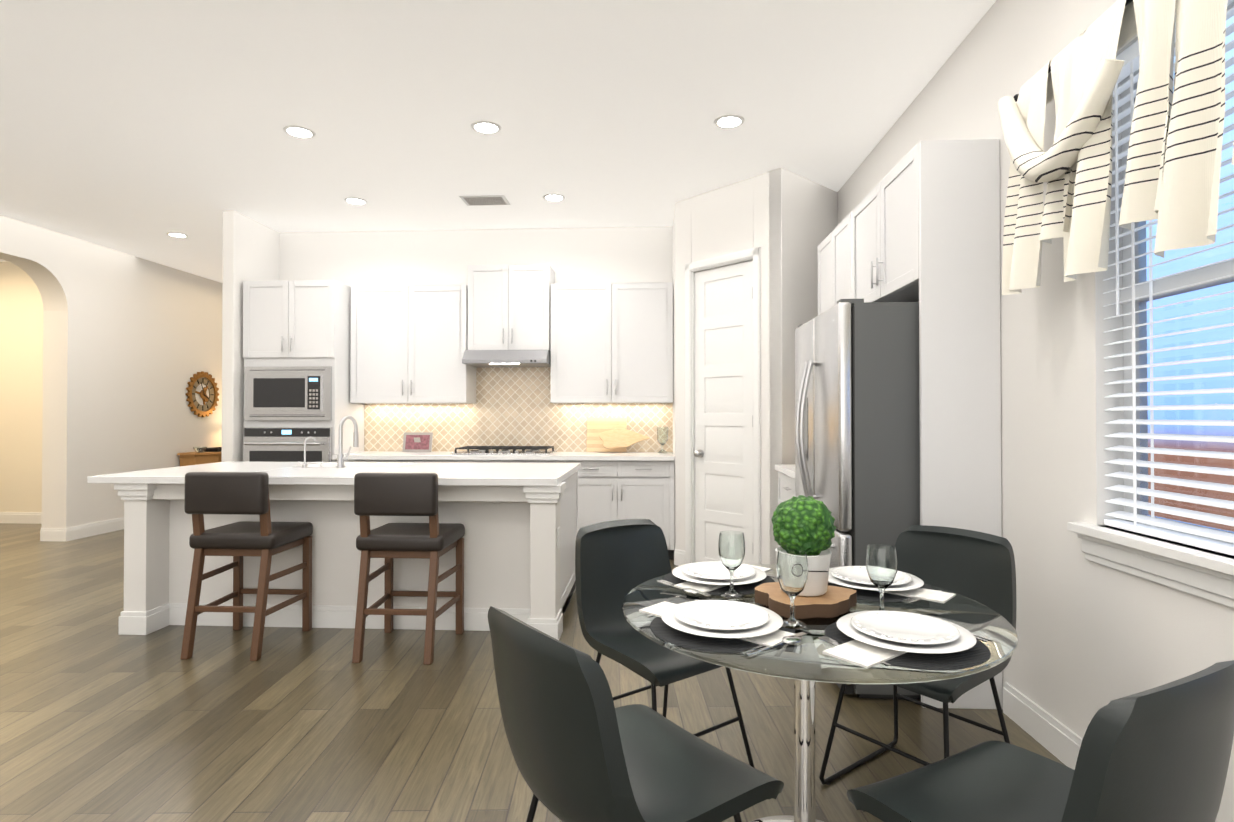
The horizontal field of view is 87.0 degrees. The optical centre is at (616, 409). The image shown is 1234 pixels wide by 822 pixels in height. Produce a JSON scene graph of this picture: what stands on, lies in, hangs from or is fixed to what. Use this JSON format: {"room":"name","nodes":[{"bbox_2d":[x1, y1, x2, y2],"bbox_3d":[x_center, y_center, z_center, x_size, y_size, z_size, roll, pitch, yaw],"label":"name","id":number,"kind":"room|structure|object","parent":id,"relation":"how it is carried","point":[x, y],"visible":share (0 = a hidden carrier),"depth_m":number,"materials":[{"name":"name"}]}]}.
{"room":"kitchen and dining room","nodes":[
{"label":"kitchen and dining room","id":0,"kind":"room"},
{"bbox_2d":[0,261,42,511],"bbox_3d":[-7.127,-0.205,7.729,2.780,3.080,0.150,0,-1,3],"label":"wall","id":1,"kind":"structure","parent":0,"point":[21,360],"depth_m":7.63,"materials":[{"name":"beige paint"}]},
{"bbox_2d":[0,512,41,523],"bbox_3d":[-7.132,1.269,7.632,2.780,0.130,0.016,0,-1,3],"label":"baseboard","id":2,"kind":"structure","parent":1,"relation":"attached to","point":[5,517],"depth_m":7.62,"materials":[{"name":"white paint"}]},
{"bbox_2d":[0,215,222,527],"bbox_3d":[-5.818,-0.242,3.803,0.260,3.080,12.650,0,-1,3],"label":"wall","id":3,"kind":"structure","parent":0,"point":[132,344],"depth_m":7.07,"materials":[{"name":"white paint"}]},
{"bbox_2d":[40,528,59,540],"bbox_3d":[-5.780,1.263,7.043,0.016,0.130,1.006,0,-1,3],"label":"baseboard","id":4,"kind":"structure","parent":3,"relation":"attached to","point":[46,534],"depth_m":6.54,"materials":[{"name":"white paint"}]},
{"bbox_2d":[60,517,123,540],"bbox_3d":[-5.434,1.275,8.311,0.016,0.130,3.576,0,-1,3],"label":"baseboard","id":5,"kind":"structure","parent":3,"relation":"attached to","point":[82,531],"depth_m":6.82,"materials":[{"name":"white paint"}]},
{"bbox_2d":[186,371,218,416],"bbox_3d":[-5.415,-0.198,8.512,0.031,0.600,0.600,0,-1,3],"label":"wall clock","id":6,"kind":"object","parent":3,"relation":"attached to","point":[211,400],"visible":1,"depth_m":8.51,"materials":[{"name":"brown metal"}]},
{"bbox_2d":[222,210,279,461],"bbox_3d":[-3.329,-0.229,7.874,0.110,3.130,4.250,0,-1,3],"label":"wall","id":7,"kind":"structure","parent":0,"point":[250,249],"depth_m":5.79,"materials":[{"name":"white paint"}]},
{"bbox_2d":[279,226,672,404],"bbox_3d":[-0.731,-0.218,6.381,5.460,3.080,0.150,0,-1,3],"label":"wall","id":8,"kind":"structure","parent":0,"point":[568,255],"depth_m":6.36,"materials":[{"name":"white paint"}]},
{"bbox_2d":[350,285,475,403],"bbox_3d":[-1.926,-0.605,6.180,1.096,1.091,0.382,0,-1,3],"label":"upper cabinet","id":9,"kind":"object","parent":8,"relation":"attached to","point":[409,344],"visible":1,"depth_m":6.03,"materials":[{"name":"white wood"}]},
{"bbox_2d":[468,264,554,350],"bbox_3d":[-0.990,-0.936,6.132,0.760,0.789,0.382,0,-1,3],"label":"upper cabinet","id":10,"kind":"object","parent":8,"relation":"attached to","point":[509,307],"visible":0.92,"depth_m":5.98,"materials":[{"name":"white wood"}]},
{"bbox_2d":[462,350,550,367],"bbox_3d":[-0.994,-0.472,6.050,0.764,0.134,0.520,0,-1,3],"label":"range hood","id":11,"kind":"object","parent":10,"relation":"attached to","point":[504,358],"visible":0.92,"depth_m":5.84,"materials":[{"name":"silver metal"}]},
{"bbox_2d":[364,367,672,451],"bbox_3d":[-0.973,-0.073,6.314,3.017,0.961,0.008,0,-1,3],"label":"tile backsplash","id":12,"kind":"structure","parent":8,"relation":"attached to","point":[513,406],"depth_m":6.31,"materials":[{"name":"beige tile"}]},
{"bbox_2d":[551,282,672,402],"bbox_3d":[-0.041,-0.606,6.078,1.120,1.091,0.382,0,-1,3],"label":"upper cabinet","id":13,"kind":"object","parent":8,"relation":"attached to","point":[611,342],"visible":1,"depth_m":5.92,"materials":[{"name":"white wood"}]},
{"bbox_2d":[0,0,995,282],"bbox_3d":[-3.517,-1.843,3.768,10.820,0.120,12.900,0,-1,3],"label":"ceiling","id":14,"kind":"structure","parent":0,"point":[138,128],"depth_m":3.81,"materials":[{"name":"white paint"}]},
{"bbox_2d":[166,232,188,237],"bbox_3d":[-4.418,-1.752,6.540,0.190,0.006,0.190,0,-1,3],"label":"recessed light","id":15,"kind":"object","parent":14,"relation":"in","point":[175,234],"visible":0.96,"depth_m":6.52,"materials":[{"name":"white"}]},
{"bbox_2d":[283,125,315,138],"bbox_3d":[-2.033,-1.775,4.168,0.190,0.006,0.190,0,-1,3],"label":"recessed light","id":16,"kind":"object","parent":14,"relation":"in","point":[299,131],"visible":1,"depth_m":4.16,"materials":[{"name":"white"}]},
{"bbox_2d":[344,197,367,204],"bbox_3d":[-2.211,-1.762,5.509,0.190,0.006,0.190,0,-1,3],"label":"recessed light","id":17,"kind":"object","parent":14,"relation":"in","point":[355,201],"visible":1,"depth_m":5.51,"materials":[{"name":"white"}]},
{"bbox_2d":[459,195,510,205],"bbox_3d":[-1.111,-1.760,5.490,0.380,0.010,0.240,0,-1,3],"label":"ceiling vent","id":18,"kind":"object","parent":14,"relation":"in","point":[487,200],"visible":0.94,"depth_m":5.47,"materials":[{"name":"white metal"}]},
{"bbox_2d":[471,121,500,133],"bbox_3d":[-0.825,-1.776,4.102,0.190,0.006,0.190,0,-1,3],"label":"recessed light","id":19,"kind":"object","parent":14,"relation":"in","point":[486,127],"visible":1,"depth_m":4.10,"materials":[{"name":"white plastic"}]},
{"bbox_2d":[543,194,564,200],"bbox_3d":[-0.523,-1.763,5.418,0.190,0.006,0.190,0,-1,3],"label":"recessed light","id":20,"kind":"object","parent":14,"relation":"in","point":[553,197],"visible":1,"depth_m":5.41,"materials":[{"name":"white"}]},
{"bbox_2d":[714,114,744,128],"bbox_3d":[0.693,-1.776,4.020,0.190,0.006,0.190,0,-1,3],"label":"recessed light","id":21,"kind":"object","parent":14,"relation":"in","point":[729,121],"visible":1,"depth_m":4.01,"materials":[{"name":"white plastic"}]},
{"bbox_2d":[0,523,1065,821],"bbox_3d":[-3.517,1.347,3.738,10.820,0.100,12.900,0,-1,3],"label":"floor","id":22,"kind":"structure","parent":0,"point":[102,719],"depth_m":2.69,"materials":[{"name":"brown wood"}]},
{"bbox_2d":[177,451,221,465],"bbox_3d":[-5.214,0.942,8.511,0.400,0.800,0.960,0,-1,3],"label":"console table","id":23,"kind":"object","parent":22,"relation":"on","point":[191,458],"visible":0.15,"depth_m":8.10,"materials":[{"name":"brown wood"}]},
{"bbox_2d":[193,446,206,452],"bbox_3d":[-5.232,0.502,8.166,0.150,0.070,0.150,0,-1,3],"label":"glass bowl","id":24,"kind":"object","parent":23,"relation":"on","point":[200,449],"visible":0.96,"depth_m":8.12,"materials":[{"name":"white"}]},
{"bbox_2d":[204,447,221,451],"bbox_3d":[-5.214,0.521,8.505,0.280,0.040,0.420,0,-1,3],"label":"decorative tray","id":25,"kind":"object","parent":23,"relation":"on","point":[215,449],"visible":0.52,"depth_m":8.30,"materials":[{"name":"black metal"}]},
{"bbox_2d":[180,472,312,660],"bbox_3d":[-2.042,0.814,3.616,0.470,0.965,0.514,0,-1,3],"label":"bar stool","id":26,"kind":"object","parent":22,"relation":"on","point":[265,538],"visible":1,"depth_m":3.44,"materials":[{"name":"brown wood"}]},
{"bbox_2d":[243,280,363,461],"bbox_3d":[-2.920,0.084,6.092,0.840,2.470,0.652,0,-1,3],"label":"tall cabinet","id":27,"kind":"object","parent":22,"relation":"on","point":[298,323],"visible":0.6,"depth_m":5.82,"materials":[{"name":"white wood"}]},
{"bbox_2d":[243,427,331,461],"bbox_3d":[-2.937,0.516,5.760,0.800,0.720,0.113,0,-1,3],"label":"wall oven","id":28,"kind":"object","parent":27,"relation":"in","point":[273,444],"visible":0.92,"depth_m":5.77,"materials":[{"name":"silver metal"}]},
{"bbox_2d":[244,366,331,419],"bbox_3d":[-2.936,-0.143,5.798,0.790,0.480,0.050,0,-1,3],"label":"microwave","id":29,"kind":"object","parent":27,"relation":"in","point":[289,393],"visible":1,"depth_m":5.78,"materials":[{"name":"silver metal"}]},
{"bbox_2d":[87,462,580,639],"bbox_3d":[-1.642,0.846,4.257,2.730,0.916,1.213,0,-1,3],"label":"kitchen island","id":30,"kind":"object","parent":22,"relation":"on","point":[519,521],"visible":0.75,"depth_m":3.85,"materials":[{"name":"white paint"}]},
{"bbox_2d":[298,437,315,467],"bbox_3d":[-2.092,0.285,4.389,0.089,0.206,0.088,0,-1,3],"label":"filter faucet","id":31,"kind":"object","parent":30,"relation":"on","point":[304,465],"visible":1,"depth_m":4.36,"materials":[{"name":"silver metal"}]},
{"bbox_2d":[336,416,358,467],"bbox_3d":[-1.813,0.214,4.405,0.111,0.347,0.194,0,-1,3],"label":"faucet","id":32,"kind":"object","parent":30,"relation":"on","point":[341,458],"visible":1,"depth_m":4.34,"materials":[{"name":"silver metal"}]},
{"bbox_2d":[332,459,395,461],"bbox_3d":[-2.213,0.882,6.070,0.567,0.874,0.609,0,-1,3],"label":"base cabinet","id":33,"kind":"object","parent":22,"relation":"on","point":[349,460],"depth_m":5.76,"materials":[{"name":"white"}]},
{"bbox_2d":[352,472,464,664],"bbox_3d":[-1.133,0.813,3.567,0.470,0.965,0.514,0,-1,3],"label":"bar stool","id":34,"kind":"object","parent":22,"relation":"on","point":[433,540],"visible":1,"depth_m":3.39,"materials":[{"name":"brown wood"}]},
{"bbox_2d":[396,459,459,461],"bbox_3d":[-1.656,0.882,6.040,0.551,0.874,0.609,0,-1,3],"label":"base cabinet","id":35,"kind":"object","parent":22,"relation":"on","point":[397,460],"depth_m":5.74,"materials":[{"name":"white"}]},
{"bbox_2d":[460,459,567,462],"bbox_3d":[-0.907,0.881,6.000,0.951,0.874,0.609,0,-1,3],"label":"base cabinet","id":36,"kind":"object","parent":22,"relation":"on","point":[461,460],"depth_m":5.69,"materials":[{"name":"white"}]},
{"bbox_2d":[568,459,674,559],"bbox_3d":[0.041,0.881,5.948,0.950,0.874,0.609,0,-1,3],"label":"base cabinet","id":37,"kind":"object","parent":22,"relation":"on","point":[612,486],"depth_m":5.64,"materials":[{"name":"white wood"}]},
{"bbox_2d":[332,451,674,462],"bbox_3d":[-0.992,0.424,5.984,3.014,0.040,0.640,0,-1,3],"label":"countertop","id":38,"kind":"structure","parent":37,"relation":"on","point":[617,457],"depth_m":5.69,"materials":[{"name":"white stone"}]},
{"bbox_2d":[402,432,432,451],"bbox_3d":[-1.901,0.313,6.215,0.280,0.188,0.069,0,-1,3],"label":"picture frame","id":39,"kind":"object","parent":38,"relation":"on","point":[417,441],"visible":0.98,"depth_m":6.20,"materials":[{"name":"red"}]},
{"bbox_2d":[450,446,556,454],"bbox_3d":[-1.031,0.375,6.016,0.880,0.056,0.500,0,-1,3],"label":"cooktop","id":40,"kind":"object","parent":38,"relation":"in","point":[525,450],"visible":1,"depth_m":5.85,"materials":[{"name":"silver metal"}]},
{"bbox_2d":[586,418,626,451],"bbox_3d":[-0.099,0.241,6.210,0.380,0.326,0.087,0,-1,3],"label":"cutting board","id":41,"kind":"object","parent":38,"relation":"on","point":[596,427],"visible":0.79,"depth_m":6.21,"materials":[{"name":"brown wood"}]},
{"bbox_2d":[599,428,649,448],"bbox_3d":[0.069,0.273,6.108,0.481,0.192,0.120,0,-1,3],"label":"cutting board","id":42,"kind":"object","parent":38,"relation":"on","point":[618,438],"visible":1,"depth_m":6.10,"materials":[{"name":"brown wood"}]},
{"bbox_2d":[657,427,667,452],"bbox_3d":[0.424,0.283,6.058,0.104,0.240,0.104,0,-1,3],"label":"glass vase","id":43,"kind":"object","parent":38,"relation":"on","point":[662,436],"visible":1,"depth_m":6.02,"materials":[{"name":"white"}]},
{"bbox_2d":[488,606,783,821],"bbox_3d":[0.017,0.849,1.440,0.541,0.852,0.470,0,-1,-37],"label":"dining chair","id":44,"kind":"object","parent":22,"relation":"on","point":[583,748],"visible":1,"depth_m":1.27,"materials":[{"name":"black leather"}]},
{"bbox_2d":[575,519,754,767],"bbox_3d":[0.143,0.858,2.329,0.470,0.852,0.541,0,-1,-37],"label":"dining chair","id":45,"kind":"object","parent":22,"relation":"on","point":[617,562],"visible":0.6,"depth_m":2.40,"materials":[{"name":"black leather"}]},
{"bbox_2d":[775,464,794,546],"bbox_3d":[1.412,0.845,4.218,0.642,0.914,0.818,0,-1,3],"label":"base cabinet","id":46,"kind":"object","parent":22,"relation":"on","point":[786,482],"visible":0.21,"depth_m":4.38,"materials":[{"name":"white wood"}]},
{"bbox_2d":[622,564,1017,821],"bbox_3d":[0.525,0.914,1.820,1.020,0.730,1.020,0,-1,3],"label":"dining table","id":47,"kind":"object","parent":22,"relation":"on","point":[805,663],"visible":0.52,"depth_m":1.67,"materials":[{"name":"glass"}]},
{"bbox_2d":[657,561,776,595],"bbox_3d":[0.326,0.531,2.092,0.396,0.038,0.407,0,-1,3],"label":"place setting","id":48,"kind":"object","parent":47,"relation":"on","point":[708,578],"visible":0.79,"depth_m":2.04,"materials":[{"name":"white ceramic"}]},
{"bbox_2d":[639,600,806,655],"bbox_3d":[0.257,0.527,1.625,0.407,0.038,0.396,0,-1,3],"label":"place setting","id":49,"kind":"object","parent":47,"relation":"on","point":[723,626],"visible":0.98,"depth_m":1.57,"materials":[{"name":"white ceramic"}]},
{"bbox_2d":[718,531,744,597],"bbox_3d":[0.337,0.453,1.909,0.078,0.182,0.078,0,-1,3],"label":"water goblet","id":50,"kind":"object","parent":47,"relation":"on","point":[731,545],"visible":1,"depth_m":1.88,"materials":[{"name":"clear glass"}]},
{"bbox_2d":[776,549,807,628],"bbox_3d":[0.441,0.450,1.637,0.078,0.182,0.078,0,-1,3],"label":"water goblet","id":51,"kind":"object","parent":47,"relation":"on","point":[792,569],"visible":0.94,"depth_m":1.61,"materials":[{"name":"clear glass"}]},
{"bbox_2d":[755,582,856,618],"bbox_3d":[0.534,0.530,1.822,0.286,0.035,0.256,0,-1,3],"label":"centerpiece","id":52,"kind":"object","parent":47,"relation":"on","point":[833,601],"visible":0.81,"depth_m":1.75,"materials":[{"name":"brown wood"}]},
{"bbox_2d":[771,495,836,596],"bbox_3d":[0.526,0.377,1.835,0.178,0.269,0.179,0,-1,3],"label":"topiary plant","id":53,"kind":"object","parent":52,"relation":"on","point":[803,523],"visible":0.73,"depth_m":1.78,"materials":[{"name":"green plant"}]},
{"bbox_2d":[866,544,897,610],"bbox_3d":[0.695,0.451,1.710,0.078,0.182,0.078,0,-1,3],"label":"water goblet","id":54,"kind":"object","parent":47,"relation":"on","point":[881,563],"visible":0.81,"depth_m":1.68,"materials":[{"name":"clear glass"}]},
{"bbox_2d":[828,566,955,602],"bbox_3d":[0.793,0.530,2.023,0.407,0.038,0.396,0,-1,3],"label":"place setting","id":55,"kind":"object","parent":47,"relation":"on","point":[906,587],"visible":0.73,"depth_m":1.94,"materials":[{"name":"white ceramic"}]},
{"bbox_2d":[818,610,991,669],"bbox_3d":[0.668,0.526,1.531,0.417,0.038,0.373,0,-1,3],"label":"place setting","id":56,"kind":"object","parent":47,"relation":"on","point":[867,639],"visible":1,"depth_m":1.46,"materials":[{"name":"white ceramic"}]},
{"bbox_2d":[795,299,920,698],"bbox_3d":[1.297,0.401,3.331,0.735,1.785,0.910,0,-1,3],"label":"refrigerator","id":57,"kind":"object","parent":22,"relation":"on","point":[857,437],"visible":0.46,"depth_m":2.89,"materials":[{"name":"grey metal"}]},
{"bbox_2d":[819,525,1016,784],"bbox_3d":[1.033,0.856,2.202,0.541,0.852,0.470,0,-1,-37],"label":"dining chair","id":58,"kind":"object","parent":22,"relation":"on","point":[977,566],"visible":0.4,"depth_m":2.25,"materials":[{"name":"black leather"}]},
{"bbox_2d":[851,139,1002,708],"bbox_3d":[1.497,0.063,3.311,0.372,2.460,0.995,0,-1,3],"label":"cabinet","id":59,"kind":"object","parent":22,"relation":"on","point":[925,224],"visible":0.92,"depth_m":2.82,"materials":[{"name":"white wood"}]},
{"bbox_2d":[847,660,1233,821],"bbox_3d":[0.812,0.847,1.254,0.470,0.852,0.541,0,-1,-27],"label":"dining chair","id":60,"kind":"object","parent":22,"relation":"on","point":[1161,753],"visible":1,"depth_m":1.02,"materials":[{"name":"black leather"}]},
{"bbox_2d":[673,167,837,563],"bbox_3d":[1.200,-0.252,5.476,1.427,3.135,1.449,0,-1,3],"label":"wall","id":61,"kind":"structure","parent":0,"point":[777,226],"depth_m":4.94,"materials":[{"name":"white paint"}]},
{"bbox_2d":[694,260,752,563],"bbox_3d":[0.853,0.082,5.189,0.465,2.442,0.455,0,-1,3],"label":"pantry door","id":62,"kind":"structure","parent":61,"relation":"in","point":[723,453],"depth_m":5.18,"materials":[{"name":"white paint"}]},
{"bbox_2d":[837,0,1233,821],"bbox_3d":[1.671,-0.262,1.694,0.156,3.080,9.250,0,-1,3],"label":"wall","id":63,"kind":"structure","parent":0,"point":[1093,638],"depth_m":2.42,"materials":[{"name":"white paint"}]},
{"bbox_2d":[818,213,850,314],"bbox_3d":[1.545,-0.619,4.199,0.372,1.081,0.768,0,-1,3],"label":"upper cabinet","id":64,"kind":"object","parent":63,"relation":"attached to","point":[834,266],"visible":0.19,"depth_m":4.16,"materials":[{"name":"white wood"}]},
{"bbox_2d":[1003,682,1081,769],"bbox_3d":[1.500,1.197,0.007,0.016,0.130,5.530,0,-1,3],"label":"baseboard","id":65,"kind":"structure","parent":63,"relation":"attached to","point":[1054,736],"depth_m":2.49,"materials":[{"name":"white paint"}]},
{"bbox_2d":[998,0,1233,294],"bbox_3d":[1.469,-0.825,1.525,0.236,0.842,2.047,0,-1,3],"label":"valance curtain","id":66,"kind":"object","parent":63,"relation":"attached to","point":[1172,178],"visible":1,"depth_m":1.93,"materials":[{"name":"white fabric"}]},
{"bbox_2d":[1067,1,1233,607],"bbox_3d":[1.629,-0.328,1.467,0.195,1.678,1.630,0,-1,3],"label":"window","id":67,"kind":"structure","parent":63,"relation":"in","point":[1207,575],"depth_m":1.96,"materials":[{"name":"white paint"}]},
{"bbox_2d":[1103,0,1233,555],"bbox_3d":[1.628,-0.390,1.468,0.068,1.544,1.478,0,-1,3],"label":"window blinds","id":68,"kind":"object","parent":67,"relation":"attached to","point":[1129,56],"visible":0.67,"depth_m":1.98,"materials":[{"name":"white plastic"}]}
]}

